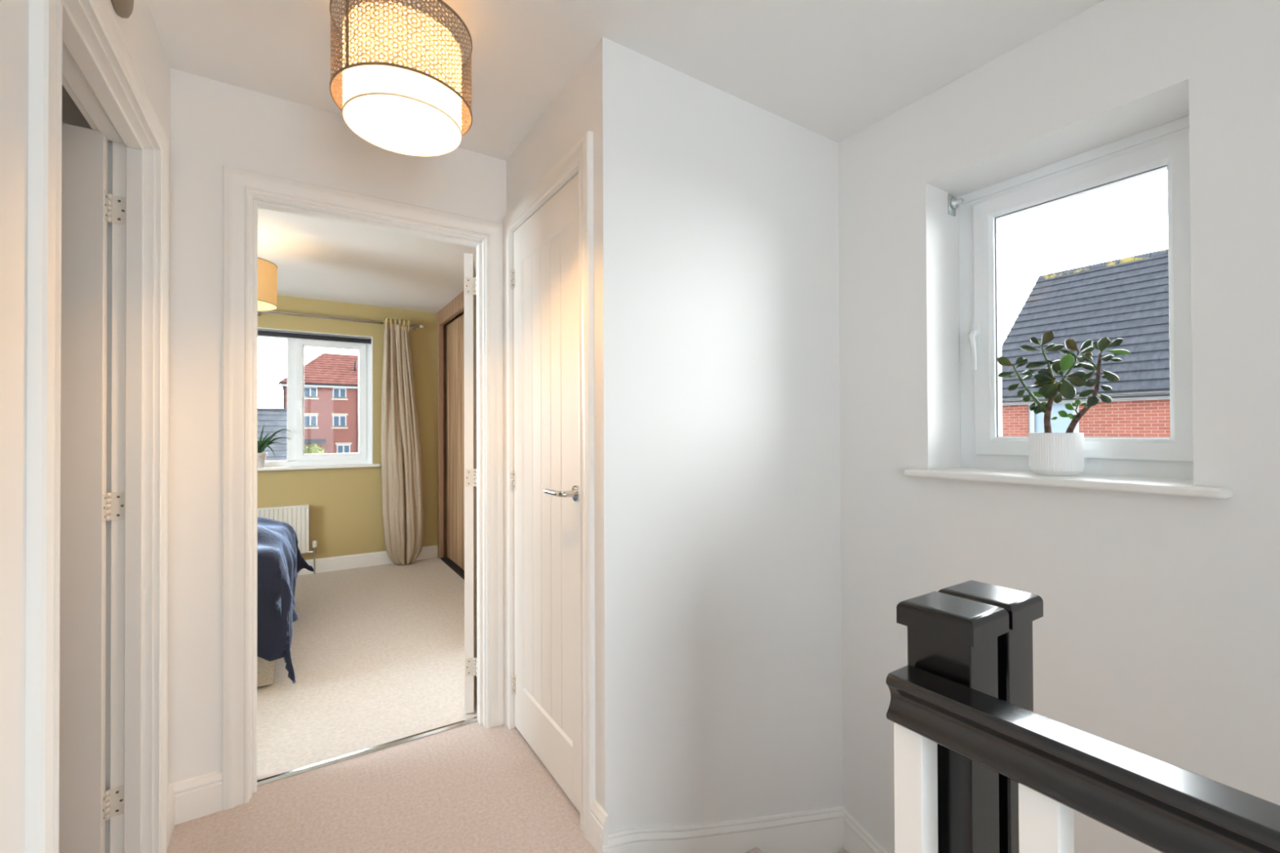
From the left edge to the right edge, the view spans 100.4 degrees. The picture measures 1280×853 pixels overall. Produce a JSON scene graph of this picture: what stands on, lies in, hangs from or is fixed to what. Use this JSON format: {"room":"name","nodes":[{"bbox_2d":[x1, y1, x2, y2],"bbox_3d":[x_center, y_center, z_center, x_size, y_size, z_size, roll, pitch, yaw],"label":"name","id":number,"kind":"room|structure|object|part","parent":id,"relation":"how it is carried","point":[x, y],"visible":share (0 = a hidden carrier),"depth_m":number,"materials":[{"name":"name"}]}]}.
{"room":"stair landing","nodes":[
{"label":"stair landing","id":0,"kind":"room"},
{"bbox_2d":[0,0,170,852],"bbox_3d":[-0.472,0.038,0.014,0.100,2.400,3.935,0,-1,-33],"label":"wall","id":1,"kind":"structure","parent":0,"point":[140,31],"depth_m":0.77,"materials":[{"name":"white paint"}]},
{"bbox_2d":[62,75,98,130],"bbox_3d":[-1.257,0.194,1.119,0.023,2.111,0.911,0,-1,-33],"label":"trim","id":2,"kind":"structure","parent":1,"relation":"attached to","point":[64,83],"depth_m":1.30,"materials":[{"name":"white"}]},
{"bbox_2d":[24,0,168,852],"bbox_3d":[-1.153,0.195,1.186,0.023,2.111,0.911,0,-1,-33],"label":"trim","id":3,"kind":"structure","parent":1,"relation":"attached to","point":[45,16],"depth_m":0.82,"materials":[{"name":"white wood"}]},
{"bbox_2d":[62,0,154,852],"bbox_3d":[-1.204,0.221,1.153,0.101,2.058,0.806,0,-1,-33],"label":"lining","id":4,"kind":"object","parent":1,"relation":"attached to","point":[87,68],"visible":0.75,"depth_m":1.46,"materials":[{"name":"white wood"}]},
{"bbox_2d":[58,123,125,852],"bbox_3d":[-1.724,0.230,1.244,0.764,2.030,0.038,0,-1,-33],"label":"door","id":5,"kind":"structure","parent":4,"relation":"attached to","point":[85,805],"depth_m":1.40,"materials":[{"name":"white paint"}]},
{"bbox_2d":[110,0,133,18],"bbox_3d":[-1.150,-1.007,1.179,0.019,0.180,0.180,0,-1,-33],"label":"wall fitting","id":6,"kind":"object","parent":1,"relation":"attached to","point":[122,8],"visible":1,"depth_m":1.19,"materials":[{"name":"brown"}]},
{"bbox_2d":[167,784,174,848],"bbox_3d":[-1.438,1.192,1.623,0.018,0.124,0.163,0,-1,-33],"label":"baseboard","id":7,"kind":"structure","parent":1,"relation":"attached to","point":[171,797],"depth_m":1.64,"materials":[{"name":"white wood"}]},
{"bbox_2d":[62,68,506,783],"bbox_3d":[-1.514,0.056,1.748,4.347,2.400,0.110,0,-1,-33],"label":"wall","id":8,"kind":"structure","parent":0,"point":[215,124],"depth_m":1.75,"materials":[{"name":"white paint"}]},
{"bbox_2d":[168,769,222,824],"bbox_3d":[-1.426,1.193,1.717,0.141,0.124,0.018,0,-1,-33],"label":"baseboard","id":9,"kind":"structure","parent":8,"relation":"attached to","point":[200,796],"depth_m":1.71,"materials":[{"name":"white wood"}]},
{"bbox_2d":[222,164,503,810],"bbox_3d":[-0.978,0.196,2.013,0.944,2.119,0.023,0,-1,-33],"label":"trim","id":10,"kind":"structure","parent":8,"relation":"attached to","point":[238,184],"depth_m":1.79,"materials":[{"name":"white wood"}]},
{"bbox_2d":[249,194,485,798],"bbox_3d":[-1.014,0.223,2.069,0.839,2.066,0.112,0,-1,-33],"label":"lining","id":11,"kind":"object","parent":8,"relation":"attached to","point":[257,202],"visible":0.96,"depth_m":2.02,"materials":[{"name":"white wood"}]},
{"bbox_2d":[463,253,476,713],"bbox_3d":[-0.843,0.247,2.682,0.056,2.005,0.792,0,0,-17],"label":"door","id":12,"kind":"structure","parent":11,"relation":"attached to","point":[469,276],"depth_m":2.33,"materials":[{"name":"white paint"}]},
{"bbox_2d":[257,295,459,559],"bbox_3d":[-3.279,0.085,4.584,4.450,2.400,0.300,0,-1,-33],"label":"wall","id":13,"kind":"structure","parent":0,"point":[345,513],"depth_m":4.86,"materials":[{"name":"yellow paint"}]},
{"bbox_2d":[257,504,316,573],"bbox_3d":[-3.190,0.976,4.400,0.904,0.603,0.089,0,-1,-33],"label":"radiator","id":14,"kind":"object","parent":13,"relation":"attached to","point":[296,516],"visible":0.33,"depth_m":4.54,"materials":[{"name":"white metal"}]},
{"bbox_3d":[-3.205,0.885,4.365,0.838,0.395,0.034,0,-1,-33],"label":"panel","id":15,"kind":"part","parent":14,"relation":"part of","materials":[{"name":"white metal"}]},
{"bbox_3d":[-3.212,0.879,4.377,0.842,0.408,0.072,0,-1,-33],"label":"casing","id":16,"kind":"part","parent":14,"relation":"part of","materials":[{"name":"white metal"}]},
{"bbox_2d":[257,327,373,464],"bbox_3d":[-3.492,-0.230,4.354,2.342,1.197,0.141,0,-1,-33],"label":"window recess","id":17,"kind":"structure","parent":13,"relation":"in","point":[259,328],"depth_m":4.93,"materials":[{"name":"white paint"}]},
{"bbox_2d":[257,329,381,471],"bbox_3d":[-3.487,-0.227,4.345,2.480,1.195,0.222,0,-1,-33],"label":"window","id":18,"kind":"structure","parent":13,"relation":"in","point":[296,459],"depth_m":4.72,"materials":[{"name":"white plastic"}]},
{"bbox_2d":[257,423,290,467],"bbox_3d":[-3.197,0.156,4.496,0.436,0.380,0.138,0,-1,-33],"label":"potted plant","id":19,"kind":"object","parent":18,"relation":"on","point":[261,456],"visible":0.59,"depth_m":4.50,"materials":[{"name":"green plant"}]},
{"bbox_3d":[-3.213,0.283,4.488,0.132,0.127,0.132,0,-1,-33],"label":"pot","id":20,"kind":"part","parent":19,"relation":"part of","materials":[{"name":"white ceramic"}]},
{"bbox_3d":[-2.978,-0.181,4.679,0.022,0.130,0.042,0,-1,-33],"label":"handle","id":21,"kind":"part","parent":18,"relation":"part of","materials":[{"name":"white plastic"}]},
{"bbox_2d":[257,330,371,343],"bbox_3d":[-3.489,-0.794,4.361,2.314,0.045,0.045,0,-1,-33],"label":"roller blind","id":22,"kind":"object","parent":18,"relation":"attached to","point":[260,332],"visible":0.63,"depth_m":4.73,"materials":[{"name":"grey fabric"}]},
{"bbox_3d":[-3.467,0.358,4.313,2.480,0.024,0.157,0,-1,-33],"label":"sill","id":23,"kind":"part","parent":18,"relation":"part of","materials":[{"name":"white wood"}]},
{"bbox_3d":[-2.802,-0.235,4.856,0.545,1.076,0.065,0,-1,-33],"label":"sash","id":24,"kind":"part","parent":18,"relation":"part of","materials":[{"name":"white plastic"}]},
{"bbox_2d":[257,310,424,330],"bbox_3d":[-3.437,-0.948,4.256,3.226,0.048,0.097,0,-1,-33],"label":"curtain rod","id":25,"kind":"object","parent":13,"relation":"attached to","point":[412,326],"visible":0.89,"depth_m":4.67,"materials":[{"name":"silver metal"}]},
{"bbox_2d":[381,317,423,564],"bbox_3d":[-2.192,0.141,4.941,0.368,2.265,0.103,0,-1,-33],"label":"curtain","id":26,"kind":"object","parent":25,"relation":"hanging from","point":[402,497],"visible":1,"depth_m":4.91,"materials":[{"name":"fabric"}]},
{"bbox_2d":[297,545,437,575],"bbox_3d":[-3.520,1.221,4.228,3.660,0.124,0.018,0,-1,-33],"label":"baseboard","id":27,"kind":"structure","parent":13,"relation":"attached to","point":[368,559],"depth_m":4.83,"materials":[{"name":"white wood"}]},
{"bbox_2d":[167,556,621,852],"bbox_3d":[-1.291,1.375,1.403,4.350,0.254,7.180,0,-1,-33],"label":"floor","id":28,"kind":"structure","parent":0,"point":[471,788],"depth_m":2.07,"materials":[{"name":"carpet"}]},
{"bbox_2d":[257,656,275,687],"bbox_3d":[-3.115,0.976,2.583,2.260,0.545,1.468,0,-1,-33],"label":"bed","id":29,"kind":"object","parent":28,"relation":"on","point":[265,668],"visible":0.06,"depth_m":2.56,"materials":[{"name":"beige fabric"}]},
{"bbox_2d":[257,516,314,684],"bbox_3d":[-2.725,0.871,2.871,1.703,0.736,1.700,0,-1,-33],"label":"throw blanket","id":30,"kind":"object","parent":29,"relation":"on","point":[280,560],"visible":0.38,"depth_m":2.55,"materials":[{"name":"blue fabric"}]},
{"bbox_2d":[257,715,477,786],"bbox_3d":[-1.024,1.252,2.083,0.787,0.009,0.036,0,-1,-33],"label":"threshold strip","id":31,"kind":"object","parent":28,"relation":"on","point":[338,759],"visible":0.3,"depth_m":2.04,"materials":[{"name":"silver metal"}]},
{"bbox_2d":[437,290,464,579],"bbox_3d":[-0.961,0.071,4.263,0.680,2.394,2.710,0,-1,-33],"label":"wardrobe","id":32,"kind":"object","parent":28,"relation":"on","point":[451,326],"visible":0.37,"depth_m":5.02,"materials":[{"name":"brown wood"}]},
{"bbox_3d":[-1.511,0.134,4.645,0.018,2.252,1.250,0,-1,-33],"label":"door","id":33,"kind":"part","parent":32,"relation":"part of","materials":[{"name":"brown wood"}]},
{"bbox_2d":[885,664,1279,852],"bbox_3d":[0.835,0.793,0.096,0.067,0.880,1.652,0,-1,-33],"label":"handrail","id":34,"kind":"object","parent":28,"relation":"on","point":[1059,768],"visible":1,"depth_m":0.62,"materials":[{"name":"black paint"}]},
{"bbox_2d":[146,0,1105,315],"bbox_3d":[-1.224,-1.208,1.502,4.767,0.120,7.730,0,-1,-33],"label":"ceiling","id":35,"kind":"structure","parent":0,"point":[833,69],"depth_m":1.66,"materials":[{"name":"white paint"}]},
{"bbox_2d":[257,257,277,311],"bbox_3d":[-2.394,-0.929,3.166,0.403,0.402,0.403,0,-1,-33],"label":"pendant lamp","id":36,"kind":"object","parent":35,"relation":"hanging from","point":[267,270],"visible":0.3,"depth_m":3.16,"materials":[{"name":"beige fabric"}]},
{"bbox_2d":[329,0,472,156],"bbox_3d":[-0.643,-0.982,1.457,0.354,0.337,0.354,0,-1,-33],"label":"pendant lamp","id":37,"kind":"object","parent":35,"relation":"hanging from","point":[401,68],"visible":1,"depth_m":1.35,"materials":[{"name":"brown fabric"}]},
{"bbox_2d":[506,36,842,832],"bbox_3d":[0.124,1.403,2.213,1.087,5.100,0.859,0,-1,-33],"label":"wall","id":38,"kind":"structure","parent":0,"point":[717,500],"depth_m":1.79,"materials":[{"name":"white paint"}]},
{"bbox_2d":[511,169,577,728],"bbox_3d":[-0.313,0.212,1.981,0.101,2.080,0.670,0,-1,-33],"label":"lining","id":39,"kind":"object","parent":38,"relation":"attached to","point":[575,173],"visible":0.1,"depth_m":2.23,"materials":[{"name":"white wood"}]},
{"bbox_2d":[511,173,580,813],"bbox_3d":[-0.367,0.212,1.950,0.102,2.056,0.648,0,-1,-33],"label":"door","id":40,"kind":"structure","parent":39,"relation":"attached to","point":[545,682],"depth_m":1.95,"materials":[{"name":"white paint"}]},
{"bbox_3d":[-0.255,0.216,1.744,0.068,0.053,0.142,0,-1,-33],"label":"handle","id":41,"kind":"part","parent":40,"relation":"part of","materials":[{"name":"silver metal"}]},
{"bbox_2d":[502,130,595,842],"bbox_3d":[-0.364,0.179,1.948,0.023,2.147,0.799,0,-1,-33],"label":"trim","id":42,"kind":"structure","parent":38,"relation":"attached to","point":[580,157],"depth_m":1.65,"materials":[{"name":"white wood"}]},
{"bbox_2d":[589,799,608,852],"bbox_3d":[-0.122,1.187,1.575,0.018,0.124,0.085,0,-1,-33],"label":"baseboard","id":43,"kind":"structure","parent":38,"relation":"attached to","point":[598,817],"depth_m":1.56,"materials":[{"name":"white wood"}]},
{"bbox_2d":[599,805,845,852],"bbox_3d":[0.355,1.655,1.836,1.107,0.940,0.020,0,-1,-33],"label":"baseboard","id":44,"kind":"structure","parent":38,"relation":"attached to","point":[817,830],"depth_m":1.83,"materials":[{"name":"white wood"}]},
{"bbox_2d":[837,0,1279,852],"bbox_3d":[1.440,1.391,1.469,0.320,5.100,3.535,0,-1,-33],"label":"wall","id":45,"kind":"structure","parent":0,"point":[1157,635],"depth_m":1.48,"materials":[{"name":"white paint"}]},
{"bbox_2d":[843,809,888,852],"bbox_3d":[1.508,2.654,1.048,0.020,2.268,2.576,0,-1,-33],"label":"baseboard","id":46,"kind":"structure","parent":45,"relation":"attached to","point":[857,839],"depth_m":2.07,"materials":[{"name":"white wood"}]},
{"bbox_2d":[947,193,964,216],"bbox_3d":[1.151,-0.810,1.937,0.045,0.072,0.040,0,-1,-33],"label":"bracket","id":47,"kind":"object","parent":45,"relation":"attached to","point":[953,202],"visible":1,"depth_m":1.94,"materials":[{"name":"silver metal"}]},
{"bbox_2d":[903,115,1232,498],"bbox_3d":[1.277,-0.343,1.649,0.343,1.028,0.785,0,-1,-33],"label":"window","id":48,"kind":"structure","parent":45,"relation":"in","point":[1147,465],"depth_m":1.64,"materials":[{"name":"white plastic"}]},
{"bbox_3d":[1.190,-0.284,1.901,0.046,0.164,0.024,0,-1,-33],"label":"handle","id":49,"kind":"part","parent":48,"relation":"part of","materials":[{"name":"white plastic"}]},
{"bbox_2d":[996,330,1131,475],"bbox_3d":[1.277,-0.075,1.605,0.133,0.445,0.319,0,0,-27],"label":"jade plant","id":50,"kind":"object","parent":48,"relation":"on","point":[1050,454],"visible":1,"depth_m":1.59,"materials":[{"name":"green plant"}]},
{"bbox_3d":[1.266,0.083,1.626,0.133,0.128,0.133,0,-1,-33],"label":"pot","id":51,"kind":"part","parent":50,"relation":"part of","materials":[{"name":"white ceramic"}]},
{"bbox_3d":[1.286,-0.087,1.587,0.026,0.239,0.150,0,0,-26],"label":"stem","id":52,"kind":"part","parent":50,"relation":"part of","materials":[{"name":"brown plant"}]},
{"bbox_3d":[1.251,0.159,1.627,0.276,0.024,0.785,0,-1,-33],"label":"sill","id":53,"kind":"part","parent":48,"relation":"part of","materials":[{"name":"white wood"}]},
{"bbox_3d":[1.396,-0.354,1.717,0.070,1.006,0.669,0,-1,-33],"label":"frame","id":54,"kind":"part","parent":48,"relation":"part of","materials":[{"name":"white plastic"}]},
{"bbox_3d":[1.385,-0.352,1.701,0.066,0.899,0.570,0,-1,-33],"label":"sash","id":55,"kind":"part","parent":48,"relation":"part of","materials":[{"name":"white plastic"}]},
{"label":"outside","id":56,"kind":"structure","parent":0,"visible":0},
{"bbox_3d":[-15.935,4.507,43.217,140.000,0.150,150.000,0,-1,-33],"label":"ground","id":57,"kind":"structure","parent":56,"visible":0},
{"bbox_2d":[257,408,286,466],"bbox_3d":[-16.953,1.719,18.802,7.850,4.860,7.040,0,-1,-33],"label":"garage","id":58,"kind":"structure","parent":57,"relation":"on","point":[274,420],"depth_m":19.81,"materials":[{"name":"grey"}]},
{"bbox_2d":[304,443,326,466],"bbox_3d":[-26.179,2.847,42.586,2.214,3.044,2.072,0,-1,-33],"label":"bush","id":59,"kind":"object","parent":57,"relation":"on","point":[312,449],"visible":0.26,"depth_m":42.25,"materials":[{"name":"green plant"}]},
{"bbox_2d":[278,352,358,465],"bbox_3d":[-26.667,-0.349,57.260,19.850,14.265,11.550,0,-1,-33],"label":"apartment block","id":60,"kind":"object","parent":57,"relation":"on","point":[331,380],"visible":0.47,"depth_m":50.54,"materials":[{"name":"red brick"}]},
{"bbox_3d":[-30.498,-0.512,49.347,0.980,0.940,0.005,0,-1,-33],"label":"pane","id":61,"kind":"part","parent":60,"relation":"part of","materials":[{"name":"blue"}]},
{"bbox_3d":[-30.509,-3.172,49.367,0.980,0.820,0.005,0,-1,-33],"label":"pane","id":62,"kind":"part","parent":60,"relation":"part of","materials":[{"name":"blue"}]},
{"bbox_3d":[-30.477,0.123,49.313,1.380,0.170,0.079,0,-1,-33],"label":"stone sill","id":63,"kind":"part","parent":60,"relation":"part of","materials":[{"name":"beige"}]},
{"bbox_3d":[-30.488,-2.597,49.334,1.380,0.170,0.079,0,-1,-33],"label":"stone sill","id":64,"kind":"part","parent":60,"relation":"part of","materials":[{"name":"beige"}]},
{"bbox_3d":[-28.506,-0.510,50.630,0.980,0.940,0.005,0,-1,-33],"label":"pane","id":65,"kind":"part","parent":60,"relation":"part of","materials":[{"name":"blue"}]},
{"bbox_3d":[-28.517,-3.170,50.650,0.980,0.820,0.005,0,-1,-33],"label":"pane","id":66,"kind":"part","parent":60,"relation":"part of","materials":[{"name":"blue"}]},
{"bbox_3d":[-28.484,0.125,50.596,1.380,0.170,0.079,0,-1,-33],"label":"stone sill","id":67,"kind":"part","parent":60,"relation":"part of","materials":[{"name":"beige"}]},
{"bbox_3d":[-28.495,-2.595,50.616,1.380,0.170,0.079,0,-1,-33],"label":"stone sill","id":68,"kind":"part","parent":60,"relation":"part of","materials":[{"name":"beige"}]},
{"bbox_3d":[-28.217,2.230,50.788,0.980,0.860,0.005,0,-1,-33],"label":"pane","id":69,"kind":"part","parent":60,"relation":"part of","materials":[{"name":"blue"}]},
{"bbox_2d":[1001,248,1170,437],"bbox_3d":[16.420,-0.459,11.427,8.583,8.830,13.430,0,-1,-33],"label":"house","id":70,"kind":"structure","parent":57,"relation":"on","point":[1126,299],"depth_m":13.87,"materials":[{"name":"grey tile"}]},
{"bbox_3d":[10.438,0.471,13.454,0.020,2.210,0.830,0,-1,-33],"label":"pane","id":71,"kind":"part","parent":70,"relation":"part of","materials":[{"name":"blue glass"}]},
{"bbox_3d":[1.082,3.923,0.761,1.045,0.130,2.576,0,-1,-33],"label":"floor","id":72,"kind":"structure","parent":0,"visible":0},
{"bbox_2d":[746,847,849,852],"bbox_3d":[1.044,2.350,0.803,1.025,1.815,2.451,0,-1,-33],"label":"staircase","id":73,"kind":"structure","parent":72,"relation":"on","point":[755,850],"depth_m":1.83,"materials":[{"name":"carpet"}]},
{"bbox_2d":[896,591,1008,852],"bbox_3d":[0.475,1.204,0.800,0.104,1.872,0.112,0,-1,-33],"label":"newel post","id":74,"kind":"object","parent":73,"relation":"on","point":[954,638],"visible":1,"depth_m":0.77,"materials":[{"name":"black paint"}]},
{"bbox_2d":[937,580,1043,852],"bbox_3d":[0.572,1.204,0.863,0.106,1.872,0.112,0,-1,-33],"label":"newel post","id":75,"kind":"object","parent":73,"relation":"on","point":[1015,646],"visible":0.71,"depth_m":0.82,"materials":[{"name":"black paint"}]},
{"bbox_3d":[0.572,1.218,0.863,0.086,1.845,0.092,0,-1,-33],"label":"post","id":76,"kind":"part","parent":75,"relation":"part of","materials":[{"name":"black paint"}]}
]}

